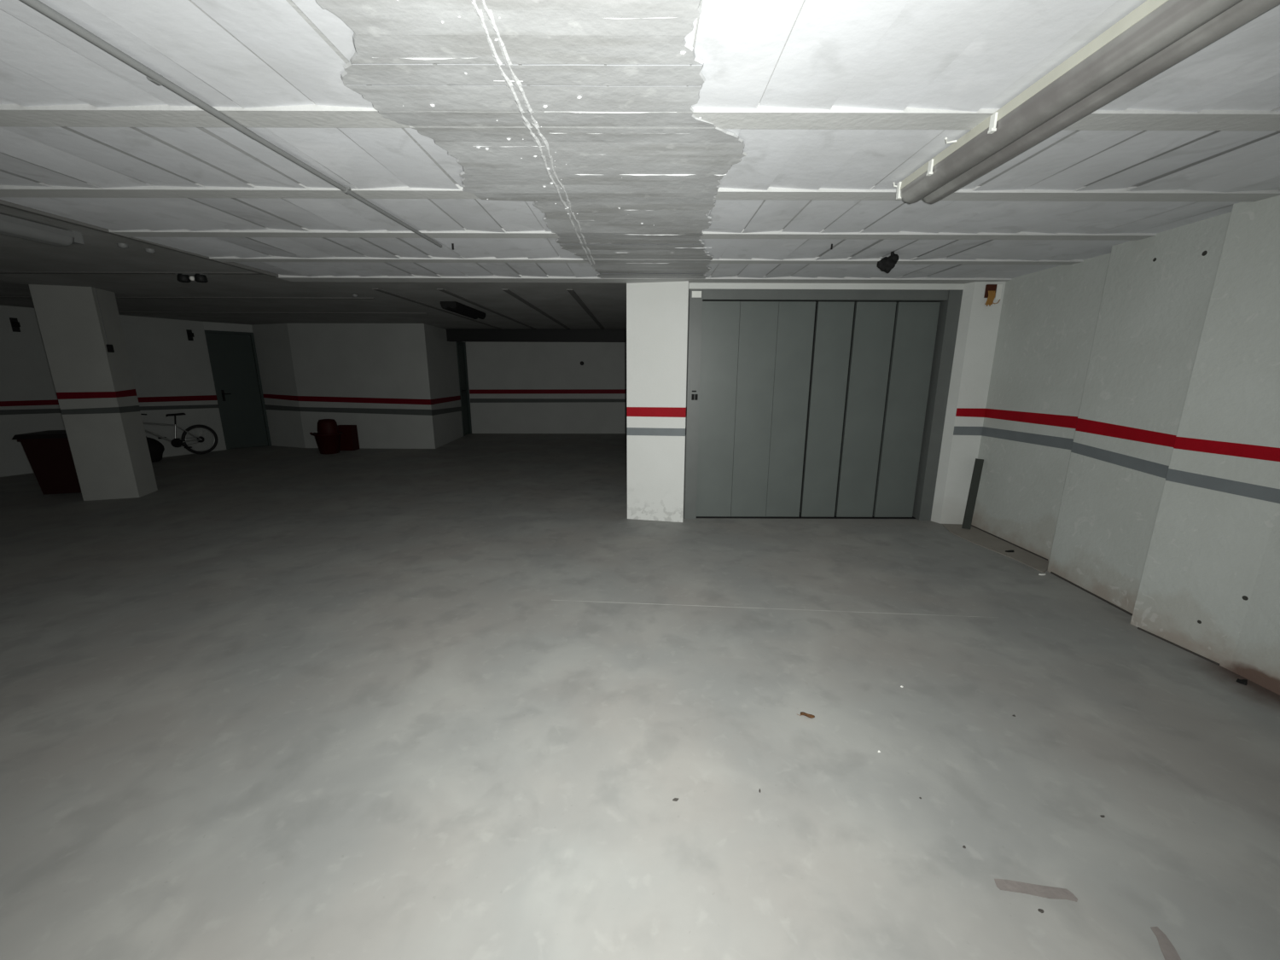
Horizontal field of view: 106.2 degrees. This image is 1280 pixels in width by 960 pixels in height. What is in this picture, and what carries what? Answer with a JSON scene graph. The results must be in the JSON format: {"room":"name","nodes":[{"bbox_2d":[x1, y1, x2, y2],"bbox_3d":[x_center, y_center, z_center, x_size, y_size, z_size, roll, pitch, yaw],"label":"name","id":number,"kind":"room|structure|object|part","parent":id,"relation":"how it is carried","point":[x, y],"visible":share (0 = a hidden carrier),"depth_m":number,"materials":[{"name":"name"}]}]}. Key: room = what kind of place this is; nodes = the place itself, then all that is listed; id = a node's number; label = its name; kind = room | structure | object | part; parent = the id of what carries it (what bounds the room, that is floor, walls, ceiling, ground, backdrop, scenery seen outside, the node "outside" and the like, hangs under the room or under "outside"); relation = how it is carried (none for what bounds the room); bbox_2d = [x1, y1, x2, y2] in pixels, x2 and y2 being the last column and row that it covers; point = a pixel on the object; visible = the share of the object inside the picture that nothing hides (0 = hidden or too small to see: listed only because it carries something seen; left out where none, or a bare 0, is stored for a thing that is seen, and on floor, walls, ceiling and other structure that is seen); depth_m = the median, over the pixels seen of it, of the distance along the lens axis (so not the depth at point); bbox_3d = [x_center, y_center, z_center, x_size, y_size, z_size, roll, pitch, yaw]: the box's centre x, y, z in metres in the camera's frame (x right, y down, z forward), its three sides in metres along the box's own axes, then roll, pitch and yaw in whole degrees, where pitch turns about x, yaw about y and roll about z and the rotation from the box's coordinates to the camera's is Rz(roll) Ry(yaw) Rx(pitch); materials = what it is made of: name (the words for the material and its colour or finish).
{"room":"parking garage","nodes":[
{"label":"parking garage","id":0,"kind":"room"},
{"bbox_2d":[28,284,157,500],"bbox_3d":[-6.641,-1.024,5.898,0.550,2.540,0.405,-4,13,-18],"label":"column","id":1,"kind":"structure","parent":0,"point":[95,387],"depth_m":5.76,"materials":[{"name":"grey paint"}]},
{"bbox_2d":[94,287,114,352],"bbox_3d":[-6.337,-1.877,5.651,0.090,0.725,0.046,-4,13,-18],"label":"light switch","id":2,"kind":"object","parent":1,"relation":"attached to","point":[110,347],"visible":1,"depth_m":5.70,"materials":[{"name":"grey plastic"}]},
{"bbox_2d":[105,344,114,352],"bbox_3d":[-6.338,-1.567,5.720,0.090,0.090,0.046,-4,13,-18],"label":"switch","id":3,"kind":"object","parent":2,"relation":"attached to","point":[110,347],"depth_m":5.71,"materials":[{"name":"black plastic"}]},
{"bbox_2d":[0,305,226,477],"bbox_3d":[-10.767,-0.475,3.335,0.604,2.550,13.537,4,13,17],"label":"wall","id":4,"kind":"structure","parent":0,"point":[172,374],"depth_m":8.55,"materials":[{"name":"white paint"}]},
{"bbox_2d":[9,317,20,331],"bbox_3d":[-9.350,-2.325,7.197,0.089,0.200,0.070,6,14,23],"label":"wall bracket","id":5,"kind":"object","parent":4,"relation":"attached to","point":[15,325],"visible":1,"depth_m":7.19,"materials":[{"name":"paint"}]},
{"bbox_3d":[-9.337,-2.328,7.190,0.060,0.070,0.060,6,14,23],"label":"bracket arm","id":6,"kind":"part","parent":5,"relation":"part of"},
{"bbox_2d":[186,329,194,340],"bbox_3d":[-8.509,-2.744,9.100,0.089,0.200,0.070,6,14,23],"label":"wall bracket","id":7,"kind":"object","parent":4,"relation":"attached to","point":[189,334],"visible":1,"depth_m":9.09,"materials":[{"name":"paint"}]},
{"bbox_3d":[-8.495,-2.747,9.094,0.060,0.070,0.060,6,14,23],"label":"bracket arm","id":8,"kind":"part","parent":7,"relation":"part of"},
{"bbox_2d":[204,330,271,449],"bbox_3d":[-8.236,-1.832,9.878,0.155,2.345,0.762,10,16,37],"label":"door","id":9,"kind":"structure","parent":4,"relation":"in","point":[233,357],"depth_m":9.86,"materials":[{"name":"green paint"}]},
{"bbox_3d":[-8.343,-1.708,9.697,0.071,0.220,0.130,10,16,37],"label":"handle","id":10,"kind":"part","parent":9,"relation":"part of","materials":[{"name":"black metal"}]},
{"bbox_2d":[203,321,463,448],"bbox_3d":[-6.439,-2.085,10.621,4.184,2.570,2.096,-1,13,-4],"label":"wall","id":11,"kind":"structure","parent":0,"point":[398,383],"depth_m":9.83,"materials":[{"name":"white paint"}]},
{"bbox_2d":[456,341,471,436],"bbox_3d":[-4.445,-2.283,12.076,0.155,2.300,0.520,1,13,2],"label":"door","id":12,"kind":"structure","parent":11,"relation":"in","point":[461,346],"depth_m":12.10,"materials":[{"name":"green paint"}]},
{"bbox_2d":[465,341,627,433],"bbox_3d":[-1.794,-1.744,9.038,5.600,2.620,7.200,0,12,0],"label":"wall","id":13,"kind":"structure","parent":0,"point":[514,387],"depth_m":12.38,"materials":[{"name":"white paint"}]},
{"bbox_2d":[0,432,1279,959],"bbox_3d":[-4.652,0.473,5.230,17.700,0.120,16.400,0,12,0],"label":"floor","id":14,"kind":"structure","parent":0,"point":[450,701],"depth_m":2.08,"materials":[{"name":"concrete"}]},
{"bbox_2d":[11,430,81,494],"bbox_3d":[-7.435,-0.221,6.189,0.540,0.799,0.560,-4,13,-18],"label":"bin","id":15,"kind":"object","parent":14,"relation":"on","point":[49,453],"visible":0.66,"depth_m":6.01,"materials":[{"name":"brown plastic"}]},
{"bbox_3d":[-7.434,-0.562,6.113,0.540,0.100,0.560,-4,13,-18],"label":"lid","id":16,"kind":"part","parent":15,"relation":"part of","materials":[{"name":"black plastic"}]},
{"bbox_2d":[145,436,164,462],"bbox_3d":[-8.592,-0.533,8.396,0.350,0.437,0.411,6,14,23],"label":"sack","id":17,"kind":"object","parent":14,"relation":"on","point":[156,449],"visible":0.46,"depth_m":8.38,"materials":[{"name":"black plastic"}]},
{"bbox_2d":[140,413,218,453],"bbox_3d":[-8.644,-0.813,8.748,0.542,0.841,1.570,6,14,23],"label":"bicycle","id":18,"kind":"object","parent":14,"relation":"on","point":[176,442],"visible":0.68,"depth_m":9.01,"materials":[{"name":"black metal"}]},
{"bbox_3d":[-8.620,-0.893,8.787,0.127,0.470,0.891,6,14,23],"label":"frame","id":19,"kind":"part","parent":18,"relation":"part of","materials":[{"name":"silver metal"}]},
{"bbox_2d":[309,431,343,453],"bbox_3d":[-6.098,-0.730,9.410,0.507,0.411,0.507,-12,17,-44],"label":"tub","id":20,"kind":"object","parent":14,"relation":"on","point":[327,444],"visible":0.89,"depth_m":9.27,"materials":[{"name":"red plastic"}]},
{"bbox_2d":[317,418,338,434],"bbox_3d":[-6.077,-0.880,9.376,0.370,0.618,0.314,0,12,0],"label":"bundle","id":21,"kind":"object","parent":20,"relation":"in","point":[324,426],"visible":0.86,"depth_m":9.23,"materials":[{"name":"red plastic"}]},
{"bbox_2d":[337,424,359,450],"bbox_3d":[-5.987,-0.865,9.804,0.360,0.504,0.232,0,12,0],"label":"crate","id":22,"kind":"object","parent":14,"relation":"on","point":[349,439],"visible":0.74,"depth_m":9.72,"materials":[{"name":"red plastic"}]},
{"bbox_2d":[797,711,814,718],"bbox_3d":[0.766,1.087,2.219,0.079,0.019,0.032,3,13,14],"label":"dry leaf","id":23,"kind":"object","parent":14,"relation":"on","point":[811,716],"visible":1,"depth_m":2.22,"materials":[{"name":"brown plant"}]},
{"bbox_2d":[942,523,1048,572],"bbox_3d":[3.298,0.609,4.465,0.360,0.011,1.260,0,12,0],"label":"trim","id":24,"kind":"structure","parent":14,"relation":"on","point":[974,535],"depth_m":4.44,"materials":[{"name":"grey concrete"}]},
{"bbox_2d":[961,458,983,529],"bbox_3d":[3.383,0.143,4.881,0.187,0.717,0.069,-12,17,-43],"label":"metal strip","id":25,"kind":"object","parent":24,"relation":"on","point":[978,466],"visible":1,"depth_m":4.87,"materials":[{"name":"black metal"}]},
{"bbox_2d":[994,878,1077,901],"bbox_3d":[1.217,1.263,1.480,0.222,0.001,0.040,2,13,9],"label":"tape strip","id":26,"kind":"object","parent":14,"relation":"on","point":[1047,892],"visible":1,"depth_m":1.48,"materials":[{"name":"grey plastic"}]},
{"bbox_2d":[1150,926,1181,959],"bbox_3d":[1.459,1.298,1.325,0.041,0.001,0.133,7,14,27],"label":"tape strip","id":27,"kind":"object","parent":14,"relation":"on","point":[1168,951],"visible":1,"depth_m":1.34,"materials":[{"name":"grey plastic"}]},
{"bbox_2d":[1235,678,1247,685],"bbox_3d":[3.113,1.038,2.481,0.039,0.020,0.036,-5,14,-22],"label":"rubble piece","id":28,"kind":"object","parent":14,"relation":"on","point":[1244,682],"visible":1,"depth_m":2.48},
{"bbox_2d":[0,0,1279,329],"bbox_3d":[-4.643,-2.103,4.659,17.700,0.342,16.400,0,12,0],"label":"ceiling","id":29,"kind":"structure","parent":0,"point":[569,154],"depth_m":1.93,"materials":[{"name":"white paint"}]},
{"bbox_2d":[0,214,75,246],"bbox_3d":[-3.975,-1.490,2.551,0.140,0.102,1.580,0,12,0],"label":"ceiling lamp","id":30,"kind":"object","parent":29,"relation":"attached to","point":[11,226],"visible":1,"depth_m":3.11,"materials":[{"name":"grey plastic"}]},
{"bbox_2d":[69,230,84,244],"bbox_3d":[-3.974,-1.690,3.346,0.120,0.075,0.060,0,12,0],"label":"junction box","id":31,"kind":"object","parent":29,"relation":"attached to","point":[78,237],"visible":0.43,"depth_m":3.35,"materials":[{"name":"grey plastic"}]},
{"bbox_2d":[116,243,127,248],"bbox_3d":[-3.944,-1.784,3.664,0.060,0.030,0.060,0,12,0],"label":"anchor","id":32,"kind":"object","parent":29,"relation":"attached to","point":[120,245],"visible":1,"depth_m":3.65,"materials":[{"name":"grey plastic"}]},
{"bbox_2d":[145,248,155,253],"bbox_3d":[-3.894,-1.818,3.820,0.060,0.030,0.060,0,12,0],"label":"anchor","id":33,"kind":"object","parent":29,"relation":"attached to","point":[148,250],"visible":1,"depth_m":3.80,"materials":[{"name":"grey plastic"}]},
{"bbox_2d":[175,273,208,282],"bbox_3d":[-4.413,-1.994,4.734,0.270,0.085,0.100,0,12,0],"label":"emergency light","id":34,"kind":"object","parent":29,"relation":"attached to","point":[181,277],"visible":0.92,"depth_m":4.71,"materials":[{"name":"paint"}]},
{"bbox_2d":[176,273,191,282],"bbox_3d":[-4.498,-1.995,4.734,0.100,0.085,0.100,0,12,0],"label":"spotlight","id":35,"kind":"object","parent":34,"relation":"attached to","point":[181,277],"depth_m":4.71,"materials":[{"name":"paint"}]},
{"bbox_3d":[-4.413,-2.027,4.727,0.260,0.018,0.060,0,12,0],"label":"plate","id":36,"kind":"part","parent":34,"relation":"part of","materials":[{"name":"grey plastic"}]},
{"bbox_2d":[194,273,208,282],"bbox_3d":[-4.328,-1.994,4.734,0.100,0.085,0.100,0,12,0],"label":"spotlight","id":37,"kind":"object","parent":34,"relation":"attached to","point":[198,277],"depth_m":4.71,"materials":[{"name":"paint"}]},
{"bbox_2d":[19,0,442,247],"bbox_3d":[-1.461,-0.907,0.108,0.061,0.029,6.601,0,13,1],"label":"conduit pipe","id":38,"kind":"object","parent":29,"relation":"attached to","point":[157,78],"visible":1,"depth_m":1.50,"materials":[{"name":"grey plastic"}]},
{"bbox_2d":[440,301,486,319],"bbox_3d":[-2.611,-2.521,7.176,0.220,0.102,1.300,0,12,0],"label":"ceiling lamp","id":39,"kind":"object","parent":29,"relation":"attached to","point":[454,306],"visible":1,"depth_m":6.89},
{"bbox_2d":[445,328,626,342],"bbox_3d":[-1.699,-3.204,10.671,5.140,0.255,0.220,0,12,0],"label":"steel beam","id":40,"kind":"structure","parent":29,"relation":"attached to","point":[452,334],"depth_m":10.61,"materials":[{"name":"black metal"}]},
{"bbox_2d":[876,250,898,273],"bbox_3d":[1.847,-1.623,3.582,0.131,0.154,0.113,10,16,36],"label":"spotlight","id":41,"kind":"object","parent":29,"relation":"hanging from","point":[886,264],"visible":1,"depth_m":3.56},
{"bbox_2d":[892,0,1279,203],"bbox_3d":[1.278,-1.163,1.474,0.265,0.105,1.604,0,12,0],"label":"ceiling lamp","id":42,"kind":"object","parent":29,"relation":"attached to","point":[1156,36],"visible":1,"depth_m":1.34,"materials":[{"name":"plastic"}]},
{"bbox_2d":[626,280,689,522],"bbox_3d":[0.194,-0.861,5.205,0.665,2.570,0.647,2,13,7],"label":"column","id":43,"kind":"structure","parent":0,"point":[657,313],"depth_m":4.90,"materials":[{"name":"white paint"}]},
{"bbox_2d":[971,195,1279,695],"bbox_3d":[3.667,0.122,0.895,1.065,2.700,8.100,0,12,0],"label":"wall","id":44,"kind":"structure","parent":0,"point":[1130,444],"depth_m":3.00,"materials":[{"name":"white paint"}]},
{"bbox_2d":[689,281,1005,523],"bbox_3d":[2.173,-0.839,5.021,3.460,2.620,0.430,0,12,0],"label":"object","id":45,"kind":"structure","parent":44,"relation":"in","point":[978,322],"depth_m":4.79,"materials":[{"name":"white paint"}]},
{"bbox_2d":[684,289,963,520],"bbox_3d":[1.828,-0.746,5.108,2.680,2.366,0.300,0,12,0],"label":"door","id":46,"kind":"structure","parent":45,"relation":"attached to","point":[802,404],"depth_m":5.01,"materials":[{"name":"grey metal"}]},
{"bbox_3d":[0.555,-0.901,4.951,0.088,0.280,0.022,0,12,0],"label":"control panel","id":47,"kind":"part","parent":46,"relation":"part of","materials":[{"name":"grey metal"}]},
{"bbox_3d":[0.810,-0.696,5.061,0.380,2.242,0.035,0,12,0],"label":"panel","id":48,"kind":"part","parent":46,"relation":"part of","materials":[{"name":"grey metal"}]},
{"bbox_3d":[1.195,-0.695,5.063,0.382,2.242,0.035,0,12,0],"label":"panel","id":49,"kind":"part","parent":46,"relation":"part of","materials":[{"name":"grey metal"}]},
{"bbox_3d":[1.573,-0.694,5.065,0.368,2.242,0.035,0,12,0],"label":"panel","id":50,"kind":"part","parent":46,"relation":"part of","materials":[{"name":"grey metal"}]},
{"bbox_3d":[1.963,-0.693,5.066,0.362,2.242,0.035,0,12,0],"label":"panel","id":51,"kind":"part","parent":46,"relation":"part of","materials":[{"name":"grey metal"}]},
{"bbox_3d":[2.366,-0.692,5.066,0.394,2.242,0.035,0,12,0],"label":"panel","id":52,"kind":"part","parent":46,"relation":"part of","materials":[{"name":"grey metal"}]},
{"bbox_3d":[2.795,-0.690,5.066,0.412,2.242,0.035,0,12,0],"label":"panel","id":53,"kind":"part","parent":46,"relation":"part of","materials":[{"name":"grey metal"}]},
{"bbox_2d":[983,284,1002,306],"bbox_3d":[3.377,-1.765,4.592,0.148,0.198,0.074,0,12,0],"label":"box","id":54,"kind":"object","parent":45,"relation":"attached to","point":[992,291],"visible":1,"depth_m":4.58,"materials":[{"name":"white plastic"}]},
{"bbox_3d":[3.426,-1.795,4.593,0.050,0.140,0.016,0,12,0],"label":"plate","id":55,"kind":"part","parent":54,"relation":"part of","materials":[{"name":"white plastic"}]},
{"bbox_2d":[971,524,1219,665],"bbox_3d":[3.347,0.741,3.834,0.179,0.016,2.496,2,13,9],"label":"baseboard","id":56,"kind":"structure","parent":44,"relation":"attached to","point":[1058,576],"depth_m":3.33,"materials":[{"name":"grey concrete"}]}
]}

